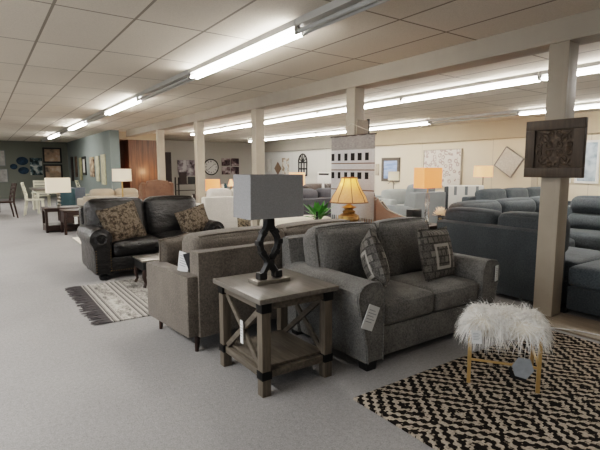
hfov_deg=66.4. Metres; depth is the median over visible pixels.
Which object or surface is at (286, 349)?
shelf
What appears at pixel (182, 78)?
fluorescent light
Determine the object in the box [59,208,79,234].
side table
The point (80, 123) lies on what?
fluorescent light
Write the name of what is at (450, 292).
seat cushion
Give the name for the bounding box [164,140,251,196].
wall
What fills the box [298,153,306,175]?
wall decor
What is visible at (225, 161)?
picture
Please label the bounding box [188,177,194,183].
picture
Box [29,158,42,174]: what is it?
picture
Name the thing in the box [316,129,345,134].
fluorescent light
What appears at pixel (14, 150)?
wall
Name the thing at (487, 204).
cushion
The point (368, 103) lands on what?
fluorescent light
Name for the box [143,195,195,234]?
cushion
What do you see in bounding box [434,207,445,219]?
flower ornament
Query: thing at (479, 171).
floor lamp
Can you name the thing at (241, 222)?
throw pillow
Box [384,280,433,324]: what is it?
seat cushion
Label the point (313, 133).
fluorescent light
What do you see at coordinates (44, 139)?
fluorescent light
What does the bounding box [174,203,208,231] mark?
throw pillow
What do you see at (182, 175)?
picture
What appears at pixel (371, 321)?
loveseat
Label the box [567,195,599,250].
reclining sofa
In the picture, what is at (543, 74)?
fluorescent light
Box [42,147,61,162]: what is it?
picture
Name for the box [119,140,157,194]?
wall
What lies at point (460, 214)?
cushion
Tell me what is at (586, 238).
cushion
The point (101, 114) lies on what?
fluorescent light
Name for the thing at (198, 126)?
support post
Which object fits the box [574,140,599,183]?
picture
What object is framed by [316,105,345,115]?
fluorescent light
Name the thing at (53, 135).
fluorescent light
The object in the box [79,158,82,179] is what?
wall panel
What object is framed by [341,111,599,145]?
trim
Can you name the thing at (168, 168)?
door
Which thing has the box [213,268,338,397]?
end table
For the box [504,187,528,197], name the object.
cushion
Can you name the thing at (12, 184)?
dining chair
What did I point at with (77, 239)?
area rug
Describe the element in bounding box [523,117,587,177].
carved panel
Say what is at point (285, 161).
picture
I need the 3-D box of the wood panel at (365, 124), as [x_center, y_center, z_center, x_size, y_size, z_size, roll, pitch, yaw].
[0.841,-1.097,6.181,0.225,0.660,0.037,-5,8,-35]
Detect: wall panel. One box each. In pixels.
[70,157,73,180]
[74,156,77,176]
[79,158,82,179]
[89,157,94,176]
[95,156,99,180]
[100,154,106,184]
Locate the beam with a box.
[126,8,599,136]
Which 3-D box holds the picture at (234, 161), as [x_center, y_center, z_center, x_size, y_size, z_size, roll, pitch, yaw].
[-3.203,-3.087,22.533,0.440,0.370,0.031,-5,8,-35]
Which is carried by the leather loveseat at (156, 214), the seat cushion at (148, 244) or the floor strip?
the seat cushion at (148, 244)
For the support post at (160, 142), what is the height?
2.430 m
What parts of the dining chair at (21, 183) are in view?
leg, leg, seat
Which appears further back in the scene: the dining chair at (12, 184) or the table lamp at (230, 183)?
the table lamp at (230, 183)
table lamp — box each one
[44,178,70,205]
[112,169,131,196]
[205,179,219,190]
[228,179,232,188]
[233,174,303,285]
[289,172,304,184]
[330,177,368,221]
[388,172,398,188]
[414,168,441,224]
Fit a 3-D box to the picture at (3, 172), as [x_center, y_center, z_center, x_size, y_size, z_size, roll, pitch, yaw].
[-13.598,-2.241,20.847,0.560,0.620,0.048,-5,8,-35]
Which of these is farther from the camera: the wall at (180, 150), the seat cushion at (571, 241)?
the wall at (180, 150)
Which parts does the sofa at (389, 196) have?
arm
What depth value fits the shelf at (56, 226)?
10.00 m
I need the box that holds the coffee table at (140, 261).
[132,253,177,287]
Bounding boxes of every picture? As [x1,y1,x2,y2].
[0,150,5,165]
[0,169,8,182]
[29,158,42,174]
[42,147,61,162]
[43,164,62,177]
[82,156,86,174]
[177,160,194,175]
[188,177,194,183]
[222,158,229,165]
[222,167,229,173]
[231,158,238,165]
[231,167,238,173]
[266,159,271,171]
[274,162,280,173]
[282,158,288,173]
[381,157,399,181]
[423,148,462,186]
[494,146,523,177]
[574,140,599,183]
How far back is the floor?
2.94 m
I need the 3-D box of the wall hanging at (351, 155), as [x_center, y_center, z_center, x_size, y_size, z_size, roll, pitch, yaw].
[0.714,-0.677,6.157,0.077,1.374,0.900,-5,8,-35]
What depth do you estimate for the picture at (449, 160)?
13.63 m
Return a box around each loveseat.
[77,195,224,280]
[282,217,499,370]
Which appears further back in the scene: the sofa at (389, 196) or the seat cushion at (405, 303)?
the sofa at (389, 196)
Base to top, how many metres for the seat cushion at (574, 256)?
0.230 m
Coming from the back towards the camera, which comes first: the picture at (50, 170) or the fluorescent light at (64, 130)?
the picture at (50, 170)
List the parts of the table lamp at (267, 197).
lamp shade, plate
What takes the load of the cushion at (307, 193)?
on the sofa at (320, 195)
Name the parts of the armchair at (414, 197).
arm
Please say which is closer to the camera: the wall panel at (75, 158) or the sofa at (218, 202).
the sofa at (218, 202)
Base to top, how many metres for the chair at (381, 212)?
0.970 m
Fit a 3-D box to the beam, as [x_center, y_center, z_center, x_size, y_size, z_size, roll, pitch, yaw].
[-0.254,-2.125,7.671,0.265,0.200,19.200,-5,8,-35]
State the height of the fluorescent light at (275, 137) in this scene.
0.115 m
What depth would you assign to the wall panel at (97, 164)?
16.81 m
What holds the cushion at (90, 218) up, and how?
on the leather loveseat at (156, 214)
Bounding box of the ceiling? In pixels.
[0,0,599,142]
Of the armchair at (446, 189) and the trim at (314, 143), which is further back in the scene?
the trim at (314, 143)
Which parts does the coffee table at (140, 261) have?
leg, leg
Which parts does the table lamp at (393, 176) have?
lamp shade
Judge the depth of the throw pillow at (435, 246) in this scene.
3.68 m
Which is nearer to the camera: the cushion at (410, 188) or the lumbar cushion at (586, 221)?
the lumbar cushion at (586, 221)
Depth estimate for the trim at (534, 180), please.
11.51 m
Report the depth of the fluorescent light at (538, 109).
9.75 m
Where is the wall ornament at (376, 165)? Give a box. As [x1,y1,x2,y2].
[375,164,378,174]
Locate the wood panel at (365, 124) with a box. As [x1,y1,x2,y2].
[355,119,369,134]
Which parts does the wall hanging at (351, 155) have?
rod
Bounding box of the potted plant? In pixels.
[304,202,331,219]
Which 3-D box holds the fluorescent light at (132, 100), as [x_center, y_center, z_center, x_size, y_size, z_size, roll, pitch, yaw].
[-3.490,-2.327,8.977,0.150,0.115,2.430,-5,8,-35]
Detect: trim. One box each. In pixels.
[265,135,340,151]
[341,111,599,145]
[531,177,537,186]
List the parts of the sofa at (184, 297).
arm, leg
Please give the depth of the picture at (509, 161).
12.04 m
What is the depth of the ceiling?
5.45 m
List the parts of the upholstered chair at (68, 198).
backrest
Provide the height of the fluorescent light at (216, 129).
0.115 m
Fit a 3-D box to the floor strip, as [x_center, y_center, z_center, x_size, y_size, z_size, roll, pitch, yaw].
[2.574,0.896,3.725,0.470,0.018,1.540,-5,8,-35]
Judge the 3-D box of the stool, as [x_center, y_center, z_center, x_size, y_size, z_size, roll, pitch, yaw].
[1.308,0.734,2.954,0.629,0.500,0.554,3,7,20]
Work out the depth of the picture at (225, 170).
22.29 m
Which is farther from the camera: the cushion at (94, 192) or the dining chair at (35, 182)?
the dining chair at (35, 182)
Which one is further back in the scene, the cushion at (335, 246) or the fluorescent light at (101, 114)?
the fluorescent light at (101, 114)
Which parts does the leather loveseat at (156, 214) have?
arm, arm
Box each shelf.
[43,222,79,230]
[232,330,319,367]
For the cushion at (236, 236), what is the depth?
3.57 m
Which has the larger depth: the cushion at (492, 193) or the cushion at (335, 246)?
the cushion at (492, 193)
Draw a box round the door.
[165,152,171,181]
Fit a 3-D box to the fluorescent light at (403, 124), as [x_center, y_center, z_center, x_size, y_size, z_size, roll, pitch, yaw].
[2.698,-2.819,13.011,0.150,0.115,2.430,-5,8,-35]
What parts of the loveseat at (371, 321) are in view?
arm, arm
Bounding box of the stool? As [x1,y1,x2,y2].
[454,297,555,393]
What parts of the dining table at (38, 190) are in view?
leg, leg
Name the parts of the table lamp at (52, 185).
lamp shade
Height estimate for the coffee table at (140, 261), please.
0.321 m
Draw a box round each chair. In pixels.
[0,183,18,217]
[20,182,44,215]
[33,180,50,208]
[56,189,75,220]
[71,187,84,204]
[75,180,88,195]
[138,180,173,200]
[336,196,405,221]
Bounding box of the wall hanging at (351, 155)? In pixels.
[330,123,376,221]
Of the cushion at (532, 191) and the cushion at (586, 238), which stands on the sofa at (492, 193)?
the cushion at (532, 191)
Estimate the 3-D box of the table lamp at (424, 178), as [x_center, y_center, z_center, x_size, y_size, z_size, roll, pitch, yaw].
[1.597,-0.361,5.747,0.330,0.705,0.165,-5,8,-35]
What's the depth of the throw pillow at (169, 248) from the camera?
3.81 m
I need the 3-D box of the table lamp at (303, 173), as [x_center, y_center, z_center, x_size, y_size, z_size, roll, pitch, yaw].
[-0.075,-0.953,11.257,0.400,0.665,0.400,-5,8,-35]
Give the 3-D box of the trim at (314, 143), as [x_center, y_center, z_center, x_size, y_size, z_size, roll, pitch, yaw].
[-0.378,-3.518,20.252,0.120,0.480,6.900,-5,8,-35]
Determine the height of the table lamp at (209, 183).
0.400 m
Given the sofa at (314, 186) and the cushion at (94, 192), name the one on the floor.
the sofa at (314, 186)
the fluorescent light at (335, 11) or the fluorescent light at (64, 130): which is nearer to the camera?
the fluorescent light at (335, 11)
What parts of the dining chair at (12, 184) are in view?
leg, leg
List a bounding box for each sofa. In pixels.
[77,188,138,204]
[146,219,349,351]
[196,188,252,227]
[303,183,330,189]
[303,188,334,218]
[375,189,405,205]
[437,196,599,315]
[462,187,570,204]
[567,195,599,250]
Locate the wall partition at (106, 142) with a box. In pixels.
[67,130,120,193]
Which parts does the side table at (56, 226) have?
leg, leg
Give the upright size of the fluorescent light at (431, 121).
0.115 m
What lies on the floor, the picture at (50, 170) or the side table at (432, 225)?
the side table at (432, 225)
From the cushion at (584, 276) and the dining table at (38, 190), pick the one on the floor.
the dining table at (38, 190)
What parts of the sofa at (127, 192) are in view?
arm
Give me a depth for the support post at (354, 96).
6.17 m
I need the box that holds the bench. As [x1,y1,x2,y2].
[260,215,330,225]
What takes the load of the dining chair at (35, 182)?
on the floor
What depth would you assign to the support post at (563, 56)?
4.10 m
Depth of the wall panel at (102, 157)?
16.03 m
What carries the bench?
on the floor
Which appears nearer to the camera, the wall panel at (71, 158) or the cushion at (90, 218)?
the cushion at (90, 218)
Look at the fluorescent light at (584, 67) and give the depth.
5.60 m
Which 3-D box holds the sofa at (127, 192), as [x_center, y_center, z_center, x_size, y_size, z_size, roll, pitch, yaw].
[-4.761,-0.504,11.702,1.550,0.867,0.920,-5,8,-35]
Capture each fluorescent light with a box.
[40,136,49,141]
[48,132,58,138]
[56,127,71,134]
[67,120,86,129]
[82,109,107,123]
[104,95,140,114]
[135,70,196,101]
[188,20,304,79]
[190,127,222,135]
[220,121,250,130]
[248,136,278,141]
[264,110,319,124]
[278,132,317,138]
[294,0,389,34]
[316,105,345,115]
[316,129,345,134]
[364,96,403,108]
[370,120,428,129]
[400,71,542,102]
[428,110,519,123]
[518,107,545,114]
[539,70,547,80]
[574,101,599,109]
[577,61,599,75]
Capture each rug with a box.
[65,278,150,324]
[72,237,80,243]
[353,331,599,449]
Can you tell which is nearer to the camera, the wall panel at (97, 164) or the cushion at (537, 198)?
the cushion at (537, 198)
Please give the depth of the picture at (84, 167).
18.86 m
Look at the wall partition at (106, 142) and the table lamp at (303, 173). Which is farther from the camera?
the wall partition at (106, 142)
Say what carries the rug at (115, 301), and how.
on the floor
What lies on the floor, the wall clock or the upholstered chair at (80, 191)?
the upholstered chair at (80, 191)
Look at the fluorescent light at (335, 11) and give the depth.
3.61 m
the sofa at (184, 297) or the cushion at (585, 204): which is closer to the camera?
the sofa at (184, 297)
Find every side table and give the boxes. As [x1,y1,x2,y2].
[41,205,82,232]
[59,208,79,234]
[427,223,436,228]
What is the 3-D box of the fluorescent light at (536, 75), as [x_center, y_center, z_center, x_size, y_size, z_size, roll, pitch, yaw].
[2.514,-2.098,7.098,0.150,0.115,2.430,-5,8,-35]
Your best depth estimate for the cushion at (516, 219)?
4.69 m
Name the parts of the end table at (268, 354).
leg, rail, leg, leg, rail, leg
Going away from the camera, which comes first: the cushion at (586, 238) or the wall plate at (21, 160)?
the cushion at (586, 238)
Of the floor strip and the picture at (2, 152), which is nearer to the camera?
the floor strip
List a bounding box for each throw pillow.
[95,200,146,243]
[158,232,190,264]
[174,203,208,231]
[237,218,250,226]
[360,228,389,286]
[417,226,454,281]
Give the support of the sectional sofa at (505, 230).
on the floor
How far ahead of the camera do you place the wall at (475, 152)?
13.58 m
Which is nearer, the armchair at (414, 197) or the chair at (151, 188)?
the armchair at (414, 197)
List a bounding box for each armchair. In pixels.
[385,184,445,222]
[444,186,448,209]
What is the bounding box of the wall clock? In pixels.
[205,159,218,174]
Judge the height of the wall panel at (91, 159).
0.750 m
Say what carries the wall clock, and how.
attached to the wall at (180, 150)
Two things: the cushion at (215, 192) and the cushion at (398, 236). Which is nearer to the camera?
the cushion at (398, 236)
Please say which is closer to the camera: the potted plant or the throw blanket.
the potted plant
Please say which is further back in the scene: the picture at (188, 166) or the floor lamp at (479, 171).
the picture at (188, 166)
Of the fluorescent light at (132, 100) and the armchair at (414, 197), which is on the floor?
the armchair at (414, 197)
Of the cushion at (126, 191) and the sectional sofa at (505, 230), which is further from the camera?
the cushion at (126, 191)
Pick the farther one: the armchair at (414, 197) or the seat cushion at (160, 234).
the armchair at (414, 197)
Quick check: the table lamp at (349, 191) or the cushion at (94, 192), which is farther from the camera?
the cushion at (94, 192)
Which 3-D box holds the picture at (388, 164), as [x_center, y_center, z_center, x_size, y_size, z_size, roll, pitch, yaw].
[3.067,-1.876,15.540,0.048,0.800,0.820,-5,8,-35]
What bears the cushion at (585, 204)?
on the reclining sofa at (583, 213)
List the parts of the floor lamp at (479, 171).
lamp shade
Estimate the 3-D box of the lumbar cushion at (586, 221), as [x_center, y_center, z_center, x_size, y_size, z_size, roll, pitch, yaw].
[4.132,-0.019,6.374,0.368,0.273,0.745,-5,8,-35]
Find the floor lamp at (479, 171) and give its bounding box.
[473,166,492,184]
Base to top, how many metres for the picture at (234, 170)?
0.370 m
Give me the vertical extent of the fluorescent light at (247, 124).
0.115 m
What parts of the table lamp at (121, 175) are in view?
lamp shade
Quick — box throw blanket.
[445,185,483,206]
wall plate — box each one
[10,164,17,168]
[16,157,27,164]
[18,167,28,173]
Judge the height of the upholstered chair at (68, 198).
0.850 m
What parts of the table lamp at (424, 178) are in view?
lamp shade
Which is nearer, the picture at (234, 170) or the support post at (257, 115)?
the support post at (257, 115)
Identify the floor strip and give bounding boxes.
[532,308,599,340]
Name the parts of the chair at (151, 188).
wing arm, wing arm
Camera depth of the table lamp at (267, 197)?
2.92 m
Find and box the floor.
[0,197,599,449]
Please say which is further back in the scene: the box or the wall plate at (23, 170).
the wall plate at (23, 170)
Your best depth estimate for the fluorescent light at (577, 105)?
8.86 m
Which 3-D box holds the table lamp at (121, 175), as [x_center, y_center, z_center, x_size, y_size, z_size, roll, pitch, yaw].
[-4.288,-0.975,11.068,0.444,0.755,0.444,-5,8,-35]
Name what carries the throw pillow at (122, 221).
on the leather loveseat at (156, 214)
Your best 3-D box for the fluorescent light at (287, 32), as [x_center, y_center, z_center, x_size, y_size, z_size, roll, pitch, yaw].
[-0.692,-1.841,4.998,0.150,0.115,2.430,-5,8,-35]
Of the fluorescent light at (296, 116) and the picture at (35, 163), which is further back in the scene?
the picture at (35, 163)
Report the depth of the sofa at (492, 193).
9.74 m
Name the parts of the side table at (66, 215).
leg, leg, drawer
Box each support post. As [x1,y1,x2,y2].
[156,130,165,180]
[194,121,205,203]
[251,108,264,225]
[346,87,364,221]
[533,40,578,316]
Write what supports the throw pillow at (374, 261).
on the loveseat at (371, 321)
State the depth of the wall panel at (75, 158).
20.45 m
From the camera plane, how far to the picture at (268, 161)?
21.97 m
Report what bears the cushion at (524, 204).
on the sectional sofa at (505, 230)
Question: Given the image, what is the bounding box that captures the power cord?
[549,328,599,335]
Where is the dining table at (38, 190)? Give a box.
[29,187,73,213]
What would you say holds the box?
on the side table at (432, 225)
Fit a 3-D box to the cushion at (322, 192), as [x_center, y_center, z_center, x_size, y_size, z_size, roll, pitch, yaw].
[0.496,-0.390,8.521,0.545,0.602,0.340,-5,8,-35]
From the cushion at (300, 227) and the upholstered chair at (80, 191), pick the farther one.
the upholstered chair at (80, 191)
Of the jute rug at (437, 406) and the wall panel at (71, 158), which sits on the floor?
the jute rug at (437, 406)
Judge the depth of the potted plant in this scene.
5.34 m
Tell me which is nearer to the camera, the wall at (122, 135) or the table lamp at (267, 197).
the table lamp at (267, 197)
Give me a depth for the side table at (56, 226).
9.97 m
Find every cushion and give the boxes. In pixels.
[83,197,146,232]
[89,189,114,195]
[111,234,158,256]
[114,188,137,194]
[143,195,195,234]
[152,230,193,238]
[182,226,284,252]
[206,188,231,196]
[275,219,349,235]
[303,188,317,197]
[303,222,376,278]
[316,188,330,197]
[371,217,427,275]
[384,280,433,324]
[390,270,477,311]
[404,184,434,205]
[445,207,501,224]
[448,200,501,211]
[475,188,506,199]
[496,197,535,212]
[497,211,569,251]
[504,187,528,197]
[526,187,540,196]
[529,196,539,211]
[564,247,599,278]
[568,213,599,229]
[568,259,599,291]
[569,238,574,246]
[570,195,599,213]
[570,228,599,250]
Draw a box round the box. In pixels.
[406,209,421,216]
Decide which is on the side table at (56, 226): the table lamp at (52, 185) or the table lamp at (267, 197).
the table lamp at (52, 185)
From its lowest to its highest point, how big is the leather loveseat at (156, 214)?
0.973 m
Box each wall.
[0,140,68,198]
[119,132,155,140]
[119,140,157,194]
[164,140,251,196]
[265,133,599,200]
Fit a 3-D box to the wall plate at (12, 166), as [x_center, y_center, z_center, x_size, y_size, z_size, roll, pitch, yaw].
[-13.162,-2.685,21.097,0.300,0.255,0.035,-5,8,-35]
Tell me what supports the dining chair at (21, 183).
on the floor
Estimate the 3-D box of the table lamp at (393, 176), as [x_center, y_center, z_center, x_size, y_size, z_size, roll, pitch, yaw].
[2.579,-1.143,12.670,0.318,0.660,0.318,1,7,10]
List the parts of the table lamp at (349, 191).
lamp shade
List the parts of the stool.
leg, seat, leg, leg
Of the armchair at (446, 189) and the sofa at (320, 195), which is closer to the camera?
the sofa at (320, 195)
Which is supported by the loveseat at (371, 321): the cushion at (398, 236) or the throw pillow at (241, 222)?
the cushion at (398, 236)
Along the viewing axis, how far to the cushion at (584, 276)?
4.17 m

